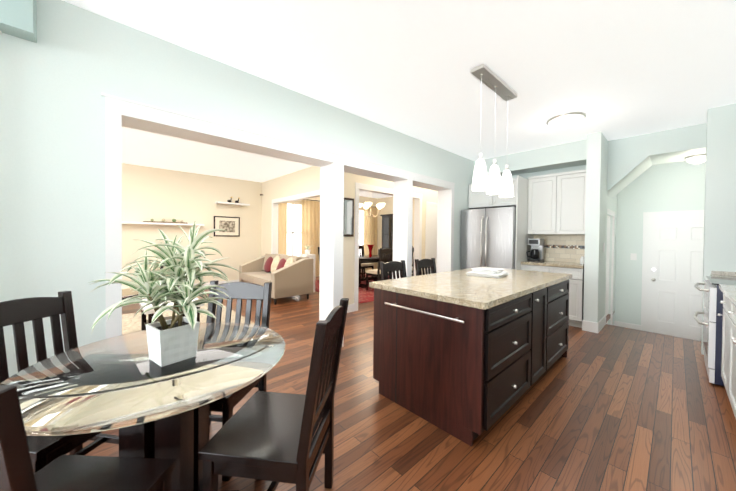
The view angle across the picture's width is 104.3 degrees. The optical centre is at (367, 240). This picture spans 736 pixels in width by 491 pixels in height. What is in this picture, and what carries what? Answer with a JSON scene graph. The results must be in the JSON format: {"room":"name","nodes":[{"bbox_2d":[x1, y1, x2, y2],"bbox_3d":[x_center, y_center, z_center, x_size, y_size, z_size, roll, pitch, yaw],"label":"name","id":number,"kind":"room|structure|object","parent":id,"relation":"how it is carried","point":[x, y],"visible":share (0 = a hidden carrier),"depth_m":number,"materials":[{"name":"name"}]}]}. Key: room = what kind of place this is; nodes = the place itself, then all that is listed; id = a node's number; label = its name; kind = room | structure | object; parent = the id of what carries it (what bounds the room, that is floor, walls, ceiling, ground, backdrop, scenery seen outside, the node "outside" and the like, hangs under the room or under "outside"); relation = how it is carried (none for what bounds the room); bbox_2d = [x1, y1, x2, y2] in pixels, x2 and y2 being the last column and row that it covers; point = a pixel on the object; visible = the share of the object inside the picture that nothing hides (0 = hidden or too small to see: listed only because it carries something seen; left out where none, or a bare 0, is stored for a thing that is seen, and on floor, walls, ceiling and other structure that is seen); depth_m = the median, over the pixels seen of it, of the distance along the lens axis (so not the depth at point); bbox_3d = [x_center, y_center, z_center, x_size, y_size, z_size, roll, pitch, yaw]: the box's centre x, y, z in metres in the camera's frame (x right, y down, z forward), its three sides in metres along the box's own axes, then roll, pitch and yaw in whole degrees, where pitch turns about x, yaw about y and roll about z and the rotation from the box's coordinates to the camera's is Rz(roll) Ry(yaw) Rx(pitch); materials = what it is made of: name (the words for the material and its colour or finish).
{"room":"eat-in kitchen","nodes":[
{"label":"eat-in kitchen","id":0,"kind":"room"},
{"bbox_2d":[0,0,473,376],"bbox_3d":[-2.029,-0.134,1.936,11.870,2.780,0.260,0,1,-43],"label":"wall","id":1,"kind":"structure","parent":0,"point":[66,70],"depth_m":1.90,"materials":[{"name":"paint"}]},
{"bbox_2d":[0,0,36,42],"bbox_3d":[-4.106,-1.357,-0.280,5.813,0.320,0.120,0,1,-43],"label":"ceiling bulkhead","id":2,"kind":"object","parent":1,"relation":"attached to","point":[18,18],"visible":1,"depth_m":1.63,"materials":[{"name":"paint"}]},
{"bbox_2d":[101,93,454,346],"bbox_3d":[-2.409,0.129,1.589,10.840,2.255,0.300,0,1,-43],"label":"door frame","id":3,"kind":"structure","parent":1,"relation":"attached to","point":[120,113],"depth_m":3.16,"materials":[{"name":"white paint"}]},
{"bbox_2d":[122,163,377,296],"bbox_3d":[-3.256,-0.220,7.761,18.000,2.780,0.134,0,1,-43],"label":"wall","id":4,"kind":"structure","parent":0,"point":[156,194],"depth_m":6.81,"materials":[{"name":"beige paint"}]},
{"bbox_2d":[122,219,203,225],"bbox_3d":[-4.582,-0.418,6.315,1.690,0.145,0.199,0,1,-43],"label":"shelf","id":5,"kind":"object","parent":4,"relation":"attached to","point":[163,222],"visible":1,"depth_m":6.29,"materials":[{"name":"white wood"}]},
{"bbox_2d":[214,216,239,236],"bbox_3d":[-3.611,-0.353,7.334,0.620,0.510,0.030,0,1,-43],"label":"framed picture","id":6,"kind":"object","parent":4,"relation":"attached to","point":[230,226],"visible":0.95,"depth_m":7.33,"materials":[{"name":"black"}]},
{"bbox_2d":[215,197,249,205],"bbox_3d":[-3.459,-1.016,7.345,0.780,0.198,0.199,0,1,-43],"label":"shelf","id":7,"kind":"object","parent":4,"relation":"attached to","point":[229,202],"visible":1,"depth_m":7.31,"materials":[{"name":"white wood"}]},
{"bbox_2d":[287,204,301,255],"bbox_3d":[-2.257,-0.206,8.595,1.140,1.750,0.030,0,1,-43],"label":"dining room window","id":8,"kind":"structure","parent":4,"relation":"in","point":[294,215],"depth_m":8.63,"materials":[{"name":"white glass"}]},
{"bbox_2d":[260,194,319,275],"bbox_3d":[-2.201,-0.067,8.535,2.070,2.415,0.059,0,1,-43],"label":"curtain","id":9,"kind":"object","parent":8,"relation":"hanging from","point":[310,228],"visible":0.33,"depth_m":8.82,"materials":[{"name":"yellow fabric"}]},
{"bbox_2d":[359,210,363,254],"bbox_3d":[-0.389,-0.209,10.331,1.140,1.750,0.030,0,1,-43],"label":"dining room window","id":10,"kind":"structure","parent":4,"relation":"in","point":[361,229],"depth_m":10.47,"materials":[{"name":"white glass"}]},
{"bbox_2d":[362,205,376,270],"bbox_3d":[-0.333,-0.071,10.270,2.070,2.415,0.059,0,1,-43],"label":"curtain","id":11,"kind":"object","parent":10,"relation":"hanging from","point":[370,230],"visible":0.31,"depth_m":10.66,"materials":[{"name":"yellow fabric"}]},
{"bbox_2d":[261,166,319,256],"bbox_3d":[-1.583,-0.188,6.561,0.120,2.780,3.930,0,1,-43],"label":"wall","id":12,"kind":"structure","parent":0,"point":[305,180],"depth_m":7.11,"materials":[{"name":"beige paint"}]},
{"bbox_2d":[271,190,319,253],"bbox_3d":[-1.527,0.083,6.503,0.147,2.240,2.760,0,1,-43],"label":"door frame","id":13,"kind":"structure","parent":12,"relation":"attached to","point":[274,226],"depth_m":7.41,"materials":[{"name":"white paint"}]},
{"bbox_2d":[343,172,437,304],"bbox_3d":[2.774,-0.161,7.845,9.050,2.780,0.120,0,1,-43],"label":"wall","id":14,"kind":"structure","parent":0,"point":[351,179],"depth_m":4.96,"materials":[{"name":"beige paint"}]},
{"bbox_2d":[343,197,353,236],"bbox_3d":[-0.340,-0.389,4.842,0.240,0.650,0.031,0,1,-43],"label":"mirror","id":15,"kind":"object","parent":14,"relation":"attached to","point":[348,231],"visible":0.75,"depth_m":4.84,"materials":[{"name":"silver mirror"}]},
{"bbox_2d":[347,182,436,312],"bbox_3d":[1.113,0.112,6.306,4.520,2.240,0.150,0,1,-43],"label":"door frame","id":16,"kind":"structure","parent":14,"relation":"attached to","point":[431,234],"depth_m":6.23,"materials":[{"name":"white wood"}]},
{"bbox_2d":[377,197,413,273],"bbox_3d":[1.751,-0.195,9.658,0.120,2.780,3.930,0,1,-43],"label":"wall","id":17,"kind":"structure","parent":0,"point":[387,208],"depth_m":10.73,"materials":[{"name":"beige paint"}]},
{"bbox_2d":[63,0,735,197],"bbox_3d":[-1.266,-1.593,5.616,18.000,0.060,15.500,0,1,-43],"label":"ceiling","id":18,"kind":"structure","parent":0,"point":[614,69],"depth_m":2.40,"materials":[{"name":"white paint"}]},
{"bbox_2d":[359,202,384,216],"bbox_3d":[0.104,-1.102,7.786,0.795,0.949,0.828,0,1,-43],"label":"dining chandelier","id":19,"kind":"object","parent":18,"relation":"hanging from","point":[367,205],"visible":0.92,"depth_m":7.67,"materials":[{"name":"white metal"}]},
{"bbox_2d":[472,136,513,197],"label":"pendant light","id":20,"kind":"object","parent":18,"relation":"hanging from","point":[494,182],"depth_m":2.68,"materials":[{"name":"white glass"}]},
{"bbox_2d":[470,63,517,119],"label":"canopy","id":21,"kind":"object","parent":18,"relation":"hanging from","point":[482,72],"depth_m":2.66,"materials":[{"name":"silver metal"}]},
{"bbox_2d":[474,139,586,176],"bbox_3d":[2.799,-1.365,4.995,0.390,0.300,1.790,0,1,-43],"label":"ceiling bulkhead","id":22,"kind":"object","parent":18,"relation":"attached to","point":[566,155],"visible":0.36,"depth_m":4.68,"materials":[{"name":"paint"}]},
{"bbox_2d":[547,112,585,128],"bbox_3d":[2.441,-1.441,3.535,0.400,0.117,0.400,0,1,-43],"label":"kitchen ceiling light","id":23,"kind":"object","parent":18,"relation":"attached to","point":[566,120],"visible":1,"depth_m":3.44,"materials":[{"name":"white glass"}]},
{"bbox_2d":[684,154,705,164],"bbox_3d":[4.606,-1.115,3.997,0.260,0.117,0.260,0,1,-43],"label":"light","id":24,"kind":"object","parent":18,"relation":"attached to","point":[697,159],"visible":0.83,"depth_m":3.95,"materials":[{"name":"white glass"}]},
{"bbox_2d":[66,273,735,490],"bbox_3d":[-1.296,1.411,5.654,18.000,0.390,15.500,0,1,-43],"label":"floor","id":25,"kind":"structure","parent":0,"point":[607,407],"depth_m":1.98,"materials":[{"name":"brown wood"}]},
{"bbox_2d":[0,291,118,472],"bbox_3d":[-1.495,0.779,1.366,0.509,0.980,0.450,1,1,9],"label":"chair","id":26,"kind":"object","parent":25,"relation":"on","point":[16,314],"visible":0.46,"depth_m":1.42,"materials":[{"name":"brown wood"}]},
{"bbox_2d":[0,385,175,490],"bbox_3d":[-0.959,0.791,0.835,0.450,0.980,0.509,1,1,2],"label":"chair","id":27,"kind":"object","parent":25,"relation":"on","point":[79,473],"visible":1,"depth_m":0.97,"materials":[{"name":"brown wood"}]},
{"bbox_2d":[0,322,284,490],"bbox_3d":[-0.892,0.895,1.281,1.000,0.762,1.000,0,1,-43],"label":"dining table","id":28,"kind":"object","parent":25,"relation":"on","point":[135,395],"visible":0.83,"depth_m":1.14,"materials":[{"name":"clear glass"}]},
{"bbox_2d":[88,220,240,366],"bbox_3d":[-0.830,0.213,1.234,0.546,0.601,0.614,0,1,-43],"label":"plant","id":29,"kind":"object","parent":28,"relation":"on","point":[172,340],"visible":1,"depth_m":1.21,"materials":[{"name":"green plant"}]},
{"bbox_2d":[122,258,163,299],"bbox_3d":[-3.975,0.752,4.994,0.710,0.829,0.600,0,1,-43],"label":"accent chair","id":30,"kind":"object","parent":25,"relation":"on","point":[126,291],"visible":0.04,"depth_m":4.71,"materials":[{"name":"beige fabric"}]},
{"bbox_2d":[122,303,254,334],"bbox_3d":[-3.008,1.218,3.787,2.550,0.007,2.500,0,1,-43],"label":"living room rug","id":31,"kind":"object","parent":25,"relation":"on","point":[130,324],"visible":0.09,"depth_m":4.39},
{"bbox_2d":[137,293,203,329],"bbox_3d":[-2.600,0.998,3.751,0.600,0.441,0.900,0,1,-43],"label":"coffee table","id":32,"kind":"object","parent":31,"relation":"on","point":[150,313],"visible":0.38,"depth_m":3.62,"materials":[{"name":"wood"}]},
{"bbox_2d":[206,280,271,480],"bbox_3d":[-0.919,0.779,1.768,0.450,0.980,0.509,1,1,7],"label":"chair","id":33,"kind":"object","parent":25,"relation":"on","point":[239,292],"visible":0.33,"depth_m":1.95,"materials":[{"name":"brown wood"}]},
{"bbox_2d":[198,298,348,490],"bbox_3d":[-0.383,0.790,1.309,0.509,0.980,0.450,1,1,7],"label":"chair","id":34,"kind":"object","parent":25,"relation":"on","point":[263,435],"visible":1,"depth_m":1.19,"materials":[{"name":"brown wood"}]},
{"bbox_2d":[239,254,312,304],"bbox_3d":[-2.063,0.764,6.258,0.860,0.873,1.850,0,1,-43],"label":"sofa","id":35,"kind":"object","parent":25,"relation":"on","point":[288,275],"visible":0.88,"depth_m":5.78,"materials":[{"name":"fabric"},{"name":"wood"}]},
{"bbox_2d":[300,245,315,291],"bbox_3d":[-1.404,0.642,6.698,0.303,1.120,0.300,0,1,-43],"label":"side table","id":36,"kind":"object","parent":25,"relation":"on","point":[309,255],"visible":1,"depth_m":6.63,"materials":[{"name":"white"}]},
{"bbox_2d":[315,275,388,302],"bbox_3d":[0.150,1.198,7.880,3.550,0.007,3.000,0,1,-43],"label":"dining rug","id":37,"kind":"object","parent":25,"relation":"on","point":[364,295],"visible":0.21,"depth_m":6.63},
{"bbox_2d":[359,245,373,277],"bbox_3d":[-0.160,0.665,8.691,0.470,1.030,0.517,0,1,-43],"label":"dining chair","id":38,"kind":"object","parent":37,"relation":"on","point":[366,265],"visible":0.31,"depth_m":8.62,"materials":[{"name":"brown wood"}]},
{"bbox_2d":[358,255,389,287],"bbox_3d":[0.062,0.815,7.791,1.900,0.756,1.045,0,1,-43],"label":"dining table","id":39,"kind":"object","parent":37,"relation":"on","point":[368,259],"visible":0.31,"depth_m":7.41,"materials":[{"name":"brown wood"}]},
{"bbox_2d":[367,245,373,255],"bbox_3d":[0.067,0.277,7.784,0.220,0.319,0.220,0,1,-43],"label":"vase","id":40,"kind":"object","parent":39,"relation":"on","point":[370,247],"visible":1,"depth_m":7.74,"materials":[{"name":"red glass"}]},
{"bbox_2d":[366,248,392,289],"bbox_3d":[0.287,0.692,6.887,0.470,1.030,0.517,0,1,-43],"label":"dining chair","id":41,"kind":"object","parent":37,"relation":"on","point":[376,272],"visible":0.54,"depth_m":6.72,"materials":[{"name":"brown wood"}]},
{"bbox_2d":[412,247,413,275],"bbox_3d":[0.947,0.691,7.499,0.470,1.030,0.517,0,1,-43],"label":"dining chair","id":42,"kind":"object","parent":37,"relation":"on","point":[413,261],"visible":0.15,"depth_m":7.46,"materials":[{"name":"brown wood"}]},
{"bbox_2d":[378,214,392,261],"bbox_3d":[0.923,0.132,10.077,0.515,2.100,1.120,0,1,-43],"label":"china cabinet","id":43,"kind":"object","parent":25,"relation":"on","point":[387,230],"visible":0.31,"depth_m":10.14,"materials":[{"name":"brown wood"}]},
{"bbox_2d":[380,260,406,280],"bbox_3d":[0.425,0.754,3.198,0.410,1.020,0.450,0,1,-43],"label":"stool","id":44,"kind":"object","parent":25,"relation":"on","point":[391,267],"visible":0.23,"depth_m":3.31,"materials":[{"name":"brown wood"}]},
{"bbox_2d":[415,258,435,275],"bbox_3d":[0.886,0.753,3.627,0.410,1.020,0.450,0,1,-43],"label":"stool","id":45,"kind":"object","parent":25,"relation":"on","point":[424,263],"visible":0.21,"depth_m":3.74,"materials":[{"name":"brown wood"}]},
{"bbox_2d":[372,279,568,445],"bbox_3d":[1.112,0.840,2.742,2.113,0.876,0.989,0,1,-43],"label":"kitchen island","id":46,"kind":"object","parent":25,"relation":"on","point":[461,355],"depth_m":2.03,"materials":[{"name":"brown wood"}]},
{"bbox_2d":[369,267,571,306],"bbox_3d":[1.117,0.381,2.768,2.090,0.040,1.000,0,1,-43],"label":"island countertop","id":47,"kind":"structure","parent":46,"relation":"on","point":[458,286],"depth_m":2.34,"materials":[{"name":"beige stone"}]},
{"bbox_2d":[466,267,508,277],"bbox_3d":[1.226,0.325,2.937,0.341,0.068,0.341,1,1,40],"label":"plates","id":48,"kind":"object","parent":47,"relation":"on","point":[489,272],"visible":1,"depth_m":2.85,"materials":[{"name":"white ceramic"}]},
{"bbox_2d":[460,207,515,269],"bbox_3d":[2.268,0.358,5.124,0.936,1.800,0.905,0,1,-43],"label":"fridge","id":49,"kind":"object","parent":25,"relation":"on","point":[488,237],"visible":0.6,"depth_m":4.80,"materials":[{"name":"grey metal"}]},
{"bbox_2d":[468,175,533,269],"bbox_3d":[2.349,0.108,5.178,0.796,2.300,0.927,0,1,-43],"label":"tall cabinet","id":50,"kind":"object","parent":25,"relation":"on","point":[518,200],"visible":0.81,"depth_m":4.80,"materials":[{"name":"white wood"}]},
{"bbox_2d":[521,261,583,327],"bbox_3d":[3.000,0.815,4.596,0.636,0.915,0.829,0,1,-43],"label":"base cabinet","id":51,"kind":"object","parent":25,"relation":"on","point":[576,289],"visible":0.29,"depth_m":4.20,"materials":[{"name":"white wood"}]},
{"bbox_2d":[526,239,543,261],"bbox_3d":[2.832,0.161,4.846,0.248,0.380,0.198,0,1,-43],"label":"coffee maker","id":52,"kind":"object","parent":51,"relation":"on","point":[537,251],"visible":1,"depth_m":4.79,"materials":[{"name":"black plastic"}]},
{"bbox_2d":[580,256,583,263],"bbox_3d":[3.290,0.304,4.389,0.068,0.114,0.068,0,1,-43],"label":"canister","id":53,"kind":"object","parent":51,"relation":"on","point":[582,260],"visible":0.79,"depth_m":4.37,"materials":[{"name":"white ceramic"}]},
{"bbox_2d":[693,276,735,385],"bbox_3d":[3.559,0.763,2.604,0.758,1.040,0.794,0,1,-43],"label":"range","id":54,"kind":"object","parent":25,"relation":"on","point":[711,323],"visible":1,"depth_m":2.57,"materials":[{"name":"white metal"}]},
{"bbox_2d":[718,295,725,388],"bbox_3d":[3.150,0.868,2.118,0.487,0.876,0.636,0,1,-43],"label":"base cabinet","id":55,"kind":"object","parent":25,"relation":"on","point":[723,362],"depth_m":2.47,"materials":[{"name":"white wood"}]},
{"bbox_2d":[726,299,735,418],"bbox_3d":[2.615,0.869,1.621,0.974,0.876,0.636,0,1,-43],"label":"base cabinet","id":56,"kind":"object","parent":25,"relation":"on","point":[728,364],"depth_m":2.14,"materials":[{"name":"white wood"}]},
{"bbox_2d":[710,275,735,277],"bbox_3d":[3.974,0.408,2.890,0.230,0.040,0.661,0,1,-43],"label":"countertop","id":57,"kind":"structure","parent":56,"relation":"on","point":[730,276],"depth_m":3.05,"materials":[{"name":"beige stone"}]},
{"bbox_2d":[719,284,735,310],"bbox_3d":[2.423,0.411,1.449,2.468,0.040,0.661,0,1,-43],"label":"countertop","id":58,"kind":"structure","parent":56,"relation":"on","point":[728,290],"depth_m":2.19,"materials":[{"name":"beige stone"}]},
{"bbox_2d":[512,165,585,178],"bbox_3d":[2.929,-0.127,5.232,0.120,2.780,2.180,0,1,-43],"label":"wall","id":59,"kind":"structure","parent":0,"point":[554,171],"depth_m":4.91,"materials":[{"name":"paint"}]},
{"bbox_2d":[528,169,585,234],"bbox_3d":[3.114,-0.582,4.669,0.366,0.972,0.837,0,1,-43],"label":"upper cabinet","id":60,"kind":"object","parent":59,"relation":"attached to","point":[556,203],"visible":0.75,"depth_m":4.55,"materials":[{"name":"white wood"}]},
{"bbox_2d":[534,235,584,262],"bbox_3d":[3.242,0.130,4.798,0.012,0.455,0.840,0,1,-43],"label":"backsplash","id":61,"kind":"structure","parent":59,"relation":"attached to","point":[565,248],"depth_m":4.77,"materials":[{"name":"beige tile"}]},
{"bbox_2d":[582,131,607,332],"bbox_3d":[3.357,-0.109,4.211,0.642,2.780,0.184,0,1,-43],"label":"pillar","id":62,"kind":"structure","parent":0,"point":[594,318],"depth_m":4.01,"materials":[{"name":"white paint"}]},
{"bbox_2d":[607,196,614,324],"bbox_3d":[3.804,0.055,4.643,0.740,3.110,0.120,0,1,-43],"label":"wall","id":63,"kind":"structure","parent":0,"point":[611,201],"depth_m":4.95,"materials":[{"name":"paint"}]},
{"bbox_2d":[603,208,614,325],"bbox_3d":[3.908,0.557,4.702,0.910,2.105,0.090,0,1,-43],"label":"door frame","id":64,"kind":"structure","parent":63,"relation":"attached to","point":[610,212],"depth_m":4.92,"materials":[{"name":"white wood"}]},
{"bbox_2d":[607,123,706,197],"bbox_3d":[4.510,-1.089,3.895,0.760,0.790,1.900,0,1,-43],"label":"wall","id":65,"kind":"structure","parent":0,"point":[631,159],"depth_m":4.06,"materials":[{"name":"paint"}]},
{"bbox_2d":[611,161,705,324],"bbox_3d":[5.030,0.070,4.417,0.750,3.110,2.120,0,1,-43],"label":"wall","id":66,"kind":"structure","parent":0,"point":[676,186],"depth_m":5.05,"materials":[{"name":"paint"}]},
{"bbox_2d":[615,210,703,340],"bbox_3d":[4.997,0.567,4.784,0.059,2.105,1.315,0,1,-43],"label":"door","id":67,"kind":"structure","parent":66,"relation":"attached to","point":[672,268],"depth_m":4.74,"materials":[{"name":"white wood"}]},
{"bbox_2d":[701,103,735,354],"bbox_3d":[4.089,-0.087,3.028,0.120,2.780,0.690,0,1,-43],"label":"wall","id":68,"kind":"structure","parent":0,"point":[719,252],"depth_m":3.15,"materials":[{"name":"paint"}]}
]}

